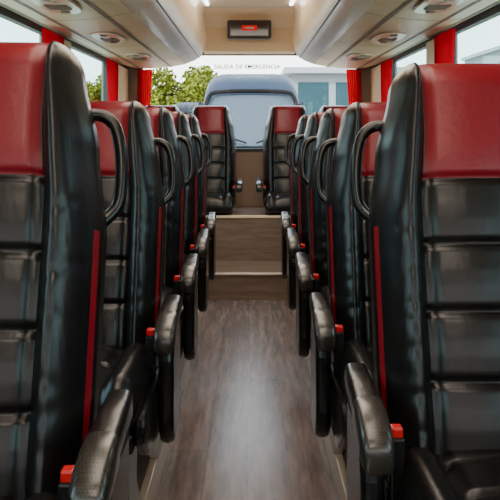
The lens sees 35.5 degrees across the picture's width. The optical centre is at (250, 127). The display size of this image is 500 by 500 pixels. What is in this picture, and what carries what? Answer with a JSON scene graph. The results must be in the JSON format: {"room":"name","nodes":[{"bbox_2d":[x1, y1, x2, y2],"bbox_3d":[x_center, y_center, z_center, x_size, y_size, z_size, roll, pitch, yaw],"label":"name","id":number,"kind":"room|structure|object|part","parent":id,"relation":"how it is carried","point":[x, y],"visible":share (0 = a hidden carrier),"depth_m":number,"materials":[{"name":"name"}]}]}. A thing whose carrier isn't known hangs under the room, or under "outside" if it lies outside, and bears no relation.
{"room":"vehicle interior","nodes":[
{"label":"vehicle interior","id":0,"kind":"room"},
{"bbox_2d":[1,6,122,100],"bbox_3d":[-1.225,0.120,2.580,0.060,2.480,9.560,0,0,0],"label":"wall","id":1,"kind":"structure","parent":0,"point":[1,6],"depth_m":5.03,"materials":[{"name":"grey"}]},
{"bbox_2d":[0,6,47,42],"bbox_3d":[-1.215,-0.130,3.710,0.040,0.900,1.820,0,0,0],"label":"gasket","id":2,"kind":"object","parent":1,"relation":"attached to","point":[5,14],"visible":0.08,"depth_m":4.07,"materials":[{"name":"grey rubber"}]},
{"bbox_2d":[64,40,70,49],"bbox_3d":[-1.169,-0.115,4.860,0.037,0.870,0.280,0,0,0],"label":"trim","id":3,"kind":"structure","parent":1,"relation":"attached to","point":[66,43],"depth_m":4.89,"materials":[{"name":"brown plastic"}]},
{"bbox_2d":[65,38,107,100],"bbox_3d":[-1.215,-0.130,5.785,0.040,0.900,1.530,0,0,0],"label":"gasket","id":4,"kind":"object","parent":1,"relation":"attached to","point":[74,46],"visible":0.27,"depth_m":6.15,"materials":[{"name":"grey rubber"}]},
{"bbox_2d":[0,0,208,68],"bbox_3d":[-0.770,-0.796,2.540,0.830,0.506,9.480,0,0,0],"label":"luggage rack","id":5,"kind":"object","parent":1,"relation":"attached to","point":[141,34],"visible":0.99,"depth_m":4.65,"materials":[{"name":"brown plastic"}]},
{"bbox_2d":[46,1,55,4],"bbox_3d":[-0.875,-0.546,3.410,0.040,0.006,0.060,0,0,0],"label":"reading lamp","id":6,"kind":"object","parent":5,"relation":"on","point":[47,2],"depth_m":3.40,"materials":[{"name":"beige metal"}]},
{"bbox_2d":[42,28,63,44],"bbox_3d":[-1.135,-0.122,4.465,0.032,0.845,0.430,0,0,0],"label":"window curtain","id":7,"kind":"object","parent":5,"relation":"hanging from","point":[48,36],"visible":0.13,"depth_m":4.34,"materials":[{"name":"red fabric"}]},
{"bbox_2d":[44,5,71,9],"bbox_3d":[-0.875,-0.548,3.539,0.100,0.009,0.118,0,0,0],"label":"grille","id":8,"kind":"object","parent":5,"relation":"attached to","point":[52,7],"depth_m":3.52,"materials":[{"name":"brown"}]},
{"bbox_3d":[-1.157,-0.569,2.535,0.025,0.007,9.470,0,0,0],"label":"curtain rail","id":9,"kind":"part","parent":5,"relation":"part of","materials":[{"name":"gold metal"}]},
{"bbox_2d":[100,38,119,40],"bbox_3d":[-0.875,-0.548,4.839,0.100,0.009,0.118,0,0,0],"label":"grille","id":10,"kind":"object","parent":5,"relation":"attached to","point":[101,39],"depth_m":4.80,"materials":[{"name":"brown"}]},
{"bbox_2d":[106,59,118,100],"bbox_3d":[-1.135,-0.122,6.375,0.032,0.845,0.450,0,0,0],"label":"window curtain","id":11,"kind":"object","parent":5,"relation":"hanging from","point":[112,67],"visible":0.37,"depth_m":6.33,"materials":[{"name":"red fabric"}]},
{"bbox_2d":[132,57,146,59],"bbox_3d":[-0.875,-0.548,6.139,0.100,0.009,0.118,0,0,0],"label":"grille","id":12,"kind":"object","parent":5,"relation":"attached to","point":[141,58],"depth_m":6.10,"materials":[{"name":"brown"}]},
{"bbox_2d":[138,69,152,105],"bbox_3d":[-0.985,-0.172,7.260,0.140,0.745,0.032,0,0,0],"label":"window curtain","id":13,"kind":"object","parent":5,"relation":"hanging from","point":[144,76],"visible":0.39,"depth_m":7.26,"materials":[{"name":"red fabric"}]},
{"bbox_2d":[118,65,127,100],"bbox_3d":[-1.166,-0.115,6.960,0.042,0.870,0.640,0,0,0],"label":"trim","id":14,"kind":"structure","parent":1,"relation":"attached to","point":[122,72],"depth_m":6.95,"materials":[{"name":"brown plastic"}]},
{"bbox_2d":[156,300,337,499],"bbox_3d":[-0.015,1.330,2.550,2.360,0.060,9.500,0,0,0],"label":"floor","id":15,"kind":"structure","parent":0,"point":[245,431],"depth_m":3.50,"materials":[{"name":"brown wood"}]},
{"bbox_2d":[137,450,149,492],"bbox_3d":[-0.761,1.240,2.240,0.842,0.120,7.280,0,0,0],"label":"podium","id":16,"kind":"object","parent":15,"relation":"on","point":[142,460],"visible":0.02,"depth_m":2.71,"materials":[{"name":"plastic"}]},
{"bbox_2d":[0,41,132,499],"bbox_3d":[-0.461,0.508,1.211,0.518,1.342,0.689,0,0,0],"label":"seat","id":17,"kind":"object","parent":16,"relation":"on","point":[55,442],"visible":1,"depth_m":1.33,"materials":[{"name":"black leather"}]},
{"bbox_2d":[0,492,57,499],"bbox_3d":[-0.493,0.647,1.130,0.444,0.160,0.520,0,0,0],"label":"seat cushion","id":18,"kind":"object","parent":17,"relation":"on","point":[3,495],"depth_m":1.23,"materials":[{"name":"black leather"}]},
{"bbox_3d":[-0.280,0.076,1.508,0.075,0.229,0.091,0,0,-39],"label":"grab handle","id":19,"kind":"part","parent":17,"relation":"part of","materials":[{"name":"black plastic"}]},
{"bbox_2d":[89,100,181,499],"bbox_3d":[-0.461,0.546,2.191,0.518,1.265,0.689,0,0,0],"label":"seat","id":20,"kind":"object","parent":16,"relation":"on","point":[140,347],"visible":0.42,"depth_m":2.26,"materials":[{"name":"black leather"}]},
{"bbox_3d":[-0.493,0.314,2.353,0.452,0.800,0.361,0,0,0],"label":"backrest","id":21,"kind":"part","parent":20,"relation":"part of","materials":[{"name":"black leather"}]},
{"bbox_2d":[98,342,158,435],"bbox_3d":[-0.493,0.677,2.110,0.444,0.151,0.520,0,0,0],"label":"seat cushion","id":22,"kind":"object","parent":20,"relation":"on","point":[133,367],"depth_m":2.02,"materials":[{"name":"black leather"}]},
{"bbox_3d":[-0.345,0.988,2.180,0.035,0.383,0.380,0,0,0],"label":"leg","id":23,"kind":"part","parent":20,"relation":"part of","materials":[{"name":"grey metal"}]},
{"bbox_3d":[-0.280,0.139,2.488,0.075,0.216,0.091,0,0,-39],"label":"grab handle","id":24,"kind":"part","parent":20,"relation":"part of","materials":[{"name":"black plastic"}]},
{"bbox_2d":[140,310,203,499],"bbox_3d":[-0.346,1.238,2.240,0.027,0.124,7.280,0,0,0],"label":"trim","id":25,"kind":"structure","parent":16,"relation":"attached to","point":[150,485],"depth_m":2.78,"materials":[{"name":"brown wood"}]},
{"bbox_2d":[145,107,198,458],"bbox_3d":[-0.461,0.546,2.971,0.518,1.265,0.689,0,0,0],"label":"seat","id":26,"kind":"object","parent":16,"relation":"on","point":[180,278],"visible":0.27,"depth_m":3.06,"materials":[{"name":"black leather"}]},
{"bbox_3d":[-0.345,0.988,2.960,0.035,0.383,0.380,0,0,0],"label":"leg","id":27,"kind":"part","parent":26,"relation":"part of","materials":[{"name":"grey metal"}]},
{"bbox_3d":[-0.493,0.314,3.133,0.452,0.800,0.361,0,0,0],"label":"backrest","id":28,"kind":"part","parent":26,"relation":"part of","materials":[{"name":"black leather"}]},
{"bbox_2d":[162,286,172,306],"bbox_3d":[-0.493,0.677,2.890,0.444,0.151,0.520,0,0,0],"label":"seat cushion","id":29,"kind":"object","parent":26,"relation":"on","point":[166,290],"depth_m":2.90,"materials":[{"name":"black leather"}]},
{"bbox_3d":[-0.280,0.139,3.268,0.075,0.216,0.091,0,0,-39],"label":"grab handle","id":30,"kind":"part","parent":26,"relation":"part of","materials":[{"name":"black plastic"}]},
{"bbox_2d":[170,111,208,379],"bbox_3d":[-0.461,0.546,3.751,0.518,1.265,0.689,0,0,0],"label":"seat","id":31,"kind":"object","parent":16,"relation":"on","point":[199,244],"visible":0.15,"depth_m":3.85,"materials":[{"name":"black leather"}]},
{"bbox_3d":[-0.345,0.988,3.740,0.035,0.383,0.380,0,0,0],"label":"leg","id":32,"kind":"part","parent":31,"relation":"part of","materials":[{"name":"grey metal"}]},
{"bbox_3d":[-0.493,0.314,3.913,0.452,0.800,0.361,0,0,0],"label":"backrest","id":33,"kind":"part","parent":31,"relation":"part of","materials":[{"name":"black leather"}]},
{"bbox_3d":[-0.280,0.139,4.048,0.075,0.216,0.091,0,0,-39],"label":"grab handle","id":34,"kind":"part","parent":31,"relation":"part of","materials":[{"name":"black plastic"}]},
{"bbox_2d":[185,114,215,279],"bbox_3d":[-0.461,0.546,4.531,0.518,1.265,0.689,0,0,0],"label":"seat","id":35,"kind":"object","parent":16,"relation":"on","point":[209,223],"visible":0.19,"depth_m":4.64,"materials":[{"name":"black leather"}]},
{"bbox_3d":[-0.493,0.314,4.693,0.452,0.800,0.361,0,0,0],"label":"backrest","id":36,"kind":"part","parent":35,"relation":"part of","materials":[{"name":"black leather"}]},
{"bbox_3d":[-0.280,0.139,4.828,0.075,0.216,0.091,0,0,-39],"label":"grab handle","id":37,"kind":"part","parent":35,"relation":"part of","materials":[{"name":"black plastic"}]},
{"bbox_2d":[206,206,290,299],"bbox_3d":[-0.015,1.012,6.582,2.334,0.576,1.395,0,0,0],"label":"step","id":38,"kind":"structure","parent":15,"relation":"on","point":[248,238],"depth_m":6.46,"materials":[{"name":"brown wood"}]},
{"bbox_2d":[144,105,178,111],"bbox_3d":[-0.815,0.253,6.762,0.452,0.913,0.684,0,0,0],"label":"seat","id":39,"kind":"object","parent":38,"relation":"on","point":[174,108],"visible":0.06,"depth_m":6.97,"materials":[{"name":"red leather"}]},
{"bbox_2d":[192,105,242,212],"bbox_3d":[-0.328,0.253,6.761,0.518,0.913,0.689,0,0,0],"label":"seat","id":40,"kind":"object","parent":38,"relation":"on","point":[214,121],"visible":0.67,"depth_m":6.86,"materials":[{"name":"black leather"}]},
{"bbox_2d":[206,191,234,212],"bbox_3d":[-0.360,0.627,6.680,0.444,0.164,0.520,0,0,0],"label":"seat cushion","id":41,"kind":"object","parent":40,"relation":"on","point":[217,201],"depth_m":6.44,"materials":[{"name":"black leather"}]},
{"bbox_2d":[256,105,306,212],"bbox_3d":[0.298,0.253,6.761,0.518,0.913,0.689,0,0,0],"label":"seat","id":42,"kind":"object","parent":38,"relation":"on","point":[282,121],"visible":0.62,"depth_m":6.86,"materials":[{"name":"black leather"}]},
{"bbox_2d":[264,191,289,212],"bbox_3d":[0.330,0.627,6.680,0.444,0.164,0.520,0,0,0],"label":"seat cushion","id":43,"kind":"object","parent":42,"relation":"on","point":[274,201],"depth_m":6.44,"materials":[{"name":"black leather"}]},
{"bbox_2d":[319,105,347,111],"bbox_3d":[0.785,0.253,6.762,0.452,0.913,0.684,0,0,0],"label":"seat","id":44,"kind":"object","parent":38,"relation":"on","point":[324,108],"visible":0.03,"depth_m":6.97,"materials":[{"name":"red leather"}]},
{"bbox_2d":[342,449,346,468],"bbox_3d":[0.731,1.240,2.240,0.842,0.120,7.280,0,0,0],"label":"podium","id":45,"kind":"object","parent":15,"relation":"on","point":[344,454],"visible":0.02,"depth_m":2.80,"materials":[{"name":"plastic"}]},
{"bbox_2d":[281,115,309,278],"bbox_3d":[0.431,0.548,4.571,0.518,1.263,0.689,0,0,0],"label":"seat","id":46,"kind":"object","parent":45,"relation":"on","point":[286,222],"visible":0.15,"depth_m":4.68,"materials":[{"name":"black leather"}]},
{"bbox_3d":[0.250,0.141,4.868,0.075,0.215,0.091,0,0,39],"label":"grab handle","id":47,"kind":"part","parent":46,"relation":"part of","materials":[{"name":"black plastic"}]},
{"bbox_3d":[0.463,0.315,4.733,0.452,0.798,0.361,0,0,0],"label":"backrest","id":48,"kind":"part","parent":46,"relation":"part of","materials":[{"name":"black leather"}]},
{"bbox_2d":[286,112,323,361],"bbox_3d":[0.431,0.548,3.791,0.518,1.263,0.689,0,0,0],"label":"seat","id":49,"kind":"object","parent":45,"relation":"on","point":[296,243],"visible":0.2,"depth_m":3.89,"materials":[{"name":"black leather"}]},
{"bbox_3d":[0.250,0.141,4.088,0.075,0.215,0.091,0,0,39],"label":"grab handle","id":50,"kind":"part","parent":49,"relation":"part of","materials":[{"name":"black plastic"}]},
{"bbox_3d":[0.463,0.315,3.953,0.452,0.798,0.361,0,0,0],"label":"backrest","id":51,"kind":"part","parent":49,"relation":"part of","materials":[{"name":"black leather"}]},
{"bbox_2d":[294,310,346,499],"bbox_3d":[0.317,1.238,2.240,0.027,0.124,7.280,0,0,0],"label":"trim","id":52,"kind":"structure","parent":45,"relation":"attached to","point":[336,461],"depth_m":2.77,"materials":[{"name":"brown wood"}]},
{"bbox_2d":[295,108,346,453],"bbox_3d":[0.431,0.548,3.011,0.518,1.263,0.689,0,0,0],"label":"seat","id":53,"kind":"object","parent":45,"relation":"on","point":[312,276],"visible":0.26,"depth_m":3.10,"materials":[{"name":"black leather"}]},
{"bbox_3d":[0.250,0.141,3.308,0.075,0.215,0.091,0,0,39],"label":"grab handle","id":54,"kind":"part","parent":53,"relation":"part of","materials":[{"name":"black plastic"}]},
{"bbox_2d":[310,284,328,305],"bbox_3d":[0.463,0.678,2.930,0.444,0.150,0.520,0,0,0],"label":"seat cushion","id":55,"kind":"object","parent":53,"relation":"on","point":[323,288],"depth_m":2.99,"materials":[{"name":"black leather"}]},
{"bbox_3d":[0.463,0.315,3.173,0.452,0.798,0.361,0,0,0],"label":"backrest","id":56,"kind":"part","parent":53,"relation":"part of","materials":[{"name":"black leather"}]},
{"bbox_3d":[0.316,0.988,3.000,0.035,0.382,0.380,0,0,0],"label":"leg","id":57,"kind":"part","parent":53,"relation":"part of","materials":[{"name":"grey metal"}]},
{"bbox_2d":[309,102,386,448],"bbox_3d":[0.431,0.548,2.231,0.518,1.263,0.689,0,0,0],"label":"seat","id":58,"kind":"object","parent":45,"relation":"on","point":[341,331],"visible":0.33,"depth_m":2.31,"materials":[{"name":"black leather"}]},
{"bbox_3d":[0.250,0.141,2.528,0.075,0.215,0.091,0,0,39],"label":"grab handle","id":59,"kind":"part","parent":58,"relation":"part of","materials":[{"name":"black plastic"}]},
{"bbox_2d":[331,339,374,401],"bbox_3d":[0.463,0.678,2.150,0.444,0.150,0.520,0,0,0],"label":"seat cushion","id":60,"kind":"object","parent":58,"relation":"on","point":[345,351],"depth_m":2.16,"materials":[{"name":"black leather"}]},
{"bbox_3d":[0.463,0.315,2.393,0.452,0.798,0.361,0,0,0],"label":"backrest","id":61,"kind":"part","parent":58,"relation":"part of","materials":[{"name":"black leather"}]},
{"bbox_2d":[344,62,499,499],"bbox_3d":[0.441,0.520,1.411,0.518,1.318,0.689,0,0,0],"label":"seat","id":62,"kind":"object","parent":45,"relation":"on","point":[428,426],"visible":1,"depth_m":1.51,"materials":[{"name":"black leather"}]},
{"bbox_3d":[0.260,0.096,1.708,0.075,0.225,0.091,0,0,39],"label":"grab handle","id":63,"kind":"part","parent":62,"relation":"part of","materials":[{"name":"black plastic"}]},
{"bbox_2d":[385,446,499,499],"bbox_3d":[0.473,0.656,1.330,0.444,0.157,0.520,0,0,0],"label":"seat cushion","id":64,"kind":"object","parent":62,"relation":"on","point":[419,472],"depth_m":1.36,"materials":[{"name":"black leather"}]},
{"bbox_2d":[123,65,374,205],"bbox_3d":[-0.015,0.120,7.330,2.360,2.480,0.060,0,0,0],"label":"wall","id":65,"kind":"structure","parent":0,"point":[249,165],"depth_m":7.30,"materials":[{"name":"brown"}]},
{"bbox_2d":[227,20,270,39],"bbox_3d":[-0.015,-0.900,7.082,0.400,0.190,0.096,0,0,0],"label":"monitor","id":66,"kind":"object","parent":65,"relation":"attached to","point":[236,29],"visible":0.98,"depth_m":7.04,"materials":[{"name":"grey plastic"}]},
{"bbox_2d":[242,25,256,30],"bbox_3d":[-0.015,-0.904,7.044,0.140,0.048,0.012,0,0,0],"label":"light","id":67,"kind":"object","parent":66,"relation":"attached to","point":[244,27],"depth_m":7.04,"materials":[{"name":"red plastic"}]},
{"bbox_2d":[204,8,294,53],"bbox_3d":[-0.015,-0.868,7.052,0.840,0.363,0.496,0,0,0],"label":"header","id":68,"kind":"object","parent":65,"relation":"attached to","point":[282,20],"visible":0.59,"depth_m":7.15,"materials":[{"name":"brown"}]},
{"bbox_2d":[140,53,359,151],"bbox_3d":[-0.015,-0.240,7.320,2.060,0.920,0.060,0,0,0],"label":"gasket","id":69,"kind":"object","parent":65,"relation":"attached to","point":[203,54],"visible":0.2,"depth_m":7.29,"materials":[{"name":"grey rubber"}]},
{"bbox_2d":[206,0,291,7],"bbox_3d":[-0.015,-1.080,2.580,2.360,0.060,9.560,0,0,0],"label":"ceiling","id":70,"kind":"structure","parent":0,"point":[212,3],"depth_m":6.63,"materials":[{"name":"beige plastic"}]},
{"bbox_2d":[375,3,499,75],"bbox_3d":[1.195,0.120,2.580,0.060,2.480,9.560,0,0,0],"label":"wall","id":71,"kind":"structure","parent":0,"point":[499,3],"depth_m":4.62,"materials":[{"name":"grey"}]},
{"bbox_2d":[371,65,380,101],"bbox_3d":[1.136,-0.115,6.960,0.042,0.870,0.640,0,0,0],"label":"trim","id":72,"kind":"structure","parent":71,"relation":"attached to","point":[375,72],"depth_m":6.93,"materials":[{"name":"brown plastic"}]},
{"bbox_2d":[289,0,499,68],"bbox_3d":[0.740,-0.796,2.540,0.830,0.506,9.480,0,0,0],"label":"luggage rack","id":73,"kind":"object","parent":71,"relation":"attached to","point":[350,34],"visible":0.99,"depth_m":4.64,"materials":[{"name":"beige plastic"}]},
{"bbox_2d":[346,69,360,104],"bbox_3d":[0.955,-0.172,7.260,0.140,0.745,0.032,0,0,0],"label":"window curtain","id":74,"kind":"object","parent":73,"relation":"hanging from","point":[353,76],"visible":0.35,"depth_m":7.26,"materials":[{"name":"red fabric"}]},
{"bbox_2d":[351,57,365,59],"bbox_3d":[0.845,-0.548,6.139,0.100,0.009,0.118,0,0,0],"label":"grille","id":75,"kind":"object","parent":73,"relation":"attached to","point":[352,58],"depth_m":6.10,"materials":[{"name":"brown"}]},
{"bbox_2d":[381,59,392,101],"bbox_3d":[1.105,-0.122,6.375,0.032,0.845,0.450,0,0,0],"label":"window curtain","id":76,"kind":"object","parent":73,"relation":"hanging from","point":[386,67],"visible":0.3,"depth_m":6.34,"materials":[{"name":"red fabric"}]},
{"bbox_2d":[378,38,396,40],"bbox_3d":[0.845,-0.548,4.839,0.100,0.009,0.118,0,0,0],"label":"grille","id":77,"kind":"object","parent":73,"relation":"attached to","point":[379,39],"depth_m":4.80,"materials":[{"name":"brown"}]},
{"bbox_3d":[1.127,-0.569,2.535,0.025,0.007,9.470,0,0,0],"label":"curtain rail","id":78,"kind":"part","parent":73,"relation":"part of","materials":[{"name":"beige metal"}]},
{"bbox_2d":[423,5,451,9],"bbox_3d":[0.845,-0.548,3.539,0.100,0.009,0.118,0,0,0],"label":"grille","id":79,"kind":"object","parent":73,"relation":"attached to","point":[425,7],"depth_m":3.52,"materials":[{"name":"brown"}]},
{"bbox_2d":[439,1,448,4],"bbox_3d":[0.845,-0.546,3.410,0.040,0.006,0.060,0,0,0],"label":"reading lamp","id":80,"kind":"object","parent":73,"relation":"on","point":[440,2],"depth_m":3.40,"materials":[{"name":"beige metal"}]},
{"bbox_2d":[434,28,455,63],"bbox_3d":[1.105,-0.122,4.465,0.032,0.845,0.430,0,0,0],"label":"window curtain","id":81,"kind":"object","parent":73,"relation":"hanging from","point":[444,43],"visible":0.19,"depth_m":4.38,"materials":[{"name":"red fabric"}]},
{"bbox_2d":[391,38,431,80],"bbox_3d":[1.185,-0.130,5.785,0.040,0.900,1.530,0,0,0],"label":"gasket","id":82,"kind":"object","parent":71,"relation":"attached to","point":[422,46],"visible":0.23,"depth_m":5.84,"materials":[{"name":"grey rubber"}]},
{"bbox_2d":[426,39,433,63],"bbox_3d":[1.139,-0.115,4.860,0.037,0.870,0.280,0,0,0],"label":"trim","id":83,"kind":"structure","parent":71,"relation":"attached to","point":[429,45],"depth_m":4.87,"materials":[{"name":"brown plastic"}]},
{"bbox_2d":[451,4,499,62],"bbox_3d":[1.185,-0.130,3.710,0.040,0.900,1.820,0,0,0],"label":"gasket","id":84,"kind":"object","parent":71,"relation":"attached to","point":[494,12],"visible":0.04,"depth_m":4.05,"materials":[{"name":"grey rubber"}]},
{"bbox_3d":[-0.015,-0.240,7.333,2.060,0.920,0.006,0,0,0],"label":"pane","id":85,"kind":"object","parent":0,"visible":0},
{"bbox_2d":[214,64,279,68],"bbox_3d":[-0.034,-0.573,7.288,0.617,0.040,0.002,0,0,0],"label":"emergency exit lettering","id":86,"kind":"object","parent":85,"relation":"attached to","point":[240,66],"visible":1,"depth_m":7.29,"materials":[{"name":"black"}]},
{"label":"outside","id":87,"kind":"structure","parent":0,"visible":0},
{"bbox_3d":[-0.015,2.350,20.000,120.000,0.100,120.000,0,0,0],"label":"ground","id":88,"kind":"structure","parent":87,"visible":0},
{"bbox_2d":[86,73,151,100],"bbox_3d":[-5.997,-0.006,31.067,4.430,4.612,2.688,0,0,0],"label":"tree","id":89,"kind":"object","parent":88,"relation":"on","point":[94,91],"visible":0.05,"depth_m":30.43,"materials":[{"name":"green plant"}]},
{"bbox_2d":[150,65,218,105],"bbox_3d":[-2.658,-0.103,30.588,5.292,4.807,2.726,0,0,28],"label":"tree","id":90,"kind":"object","parent":88,"relation":"on","point":[193,89],"visible":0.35,"depth_m":30.15,"materials":[{"name":"green plant"}]},
{"bbox_2d":[173,102,203,113],"bbox_3d":[-1.765,0.750,24.260,2.240,3.100,4.680,0,0,0],"label":"van","id":91,"kind":"object","parent":88,"relation":"on","point":[185,107],"visible":0.02,"depth_m":23.92,"materials":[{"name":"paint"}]},
{"bbox_2d":[198,74,303,147],"bbox_3d":[0.005,0.550,17.960,2.690,3.500,6.080,0,0,0],"label":"bus","id":92,"kind":"object","parent":88,"relation":"on","point":[249,98],"visible":0.22,"depth_m":16.43,"materials":[{"name":"blue paint"}]},
{"bbox_2d":[288,74,346,105],"bbox_3d":[8.335,0.000,36.500,13.300,4.600,7.000,0,0,0],"label":"building","id":93,"kind":"structure","parent":88,"relation":"on","point":[332,79],"depth_m":33.00,"materials":[{"name":"grey paint"}]},
{"bbox_2d":[298,82,328,114],"bbox_3d":[2.635,-0.851,32.985,1.300,2.162,0.030,0,0,0],"label":"glazing","id":94,"kind":"object","parent":93,"relation":"attached to","point":[314,95],"visible":0.5,"depth_m":32.97,"materials":[{"name":"teal glass"}]},
{"bbox_2d":[281,67,403,76],"bbox_3d":[8.335,-2.425,36.300,13.900,0.250,7.400,0,0,0],"label":"roof edge","id":95,"kind":"object","parent":93,"relation":"on","point":[286,71],"visible":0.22,"depth_m":32.60,"materials":[{"name":"grey"}]},
{"bbox_2d":[336,82,348,105],"bbox_3d":[4.235,-0.851,32.985,1.300,2.162,0.030,0,0,0],"label":"glazing","id":96,"kind":"object","parent":93,"relation":"attached to","point":[341,87],"visible":0.14,"depth_m":32.97,"materials":[{"name":"teal glass"}]},
{"bbox_2d":[465,50,499,63],"bbox_3d":[21.485,-1.500,31.000,9.000,7.600,62.000,0,0,0],"label":"building","id":97,"kind":"structure","parent":88,"relation":"on","point":[494,57],"depth_m":55.78,"materials":[{"name":"grey"}]},
{"bbox_2d":[461,45,499,60],"bbox_3d":[21.485,-5.425,30.800,9.600,0.250,62.400,0,0,0],"label":"roof edge","id":98,"kind":"object","parent":97,"relation":"on","point":[497,48],"visible":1,"depth_m":56.47,"materials":[{"name":"grey"}]}
]}

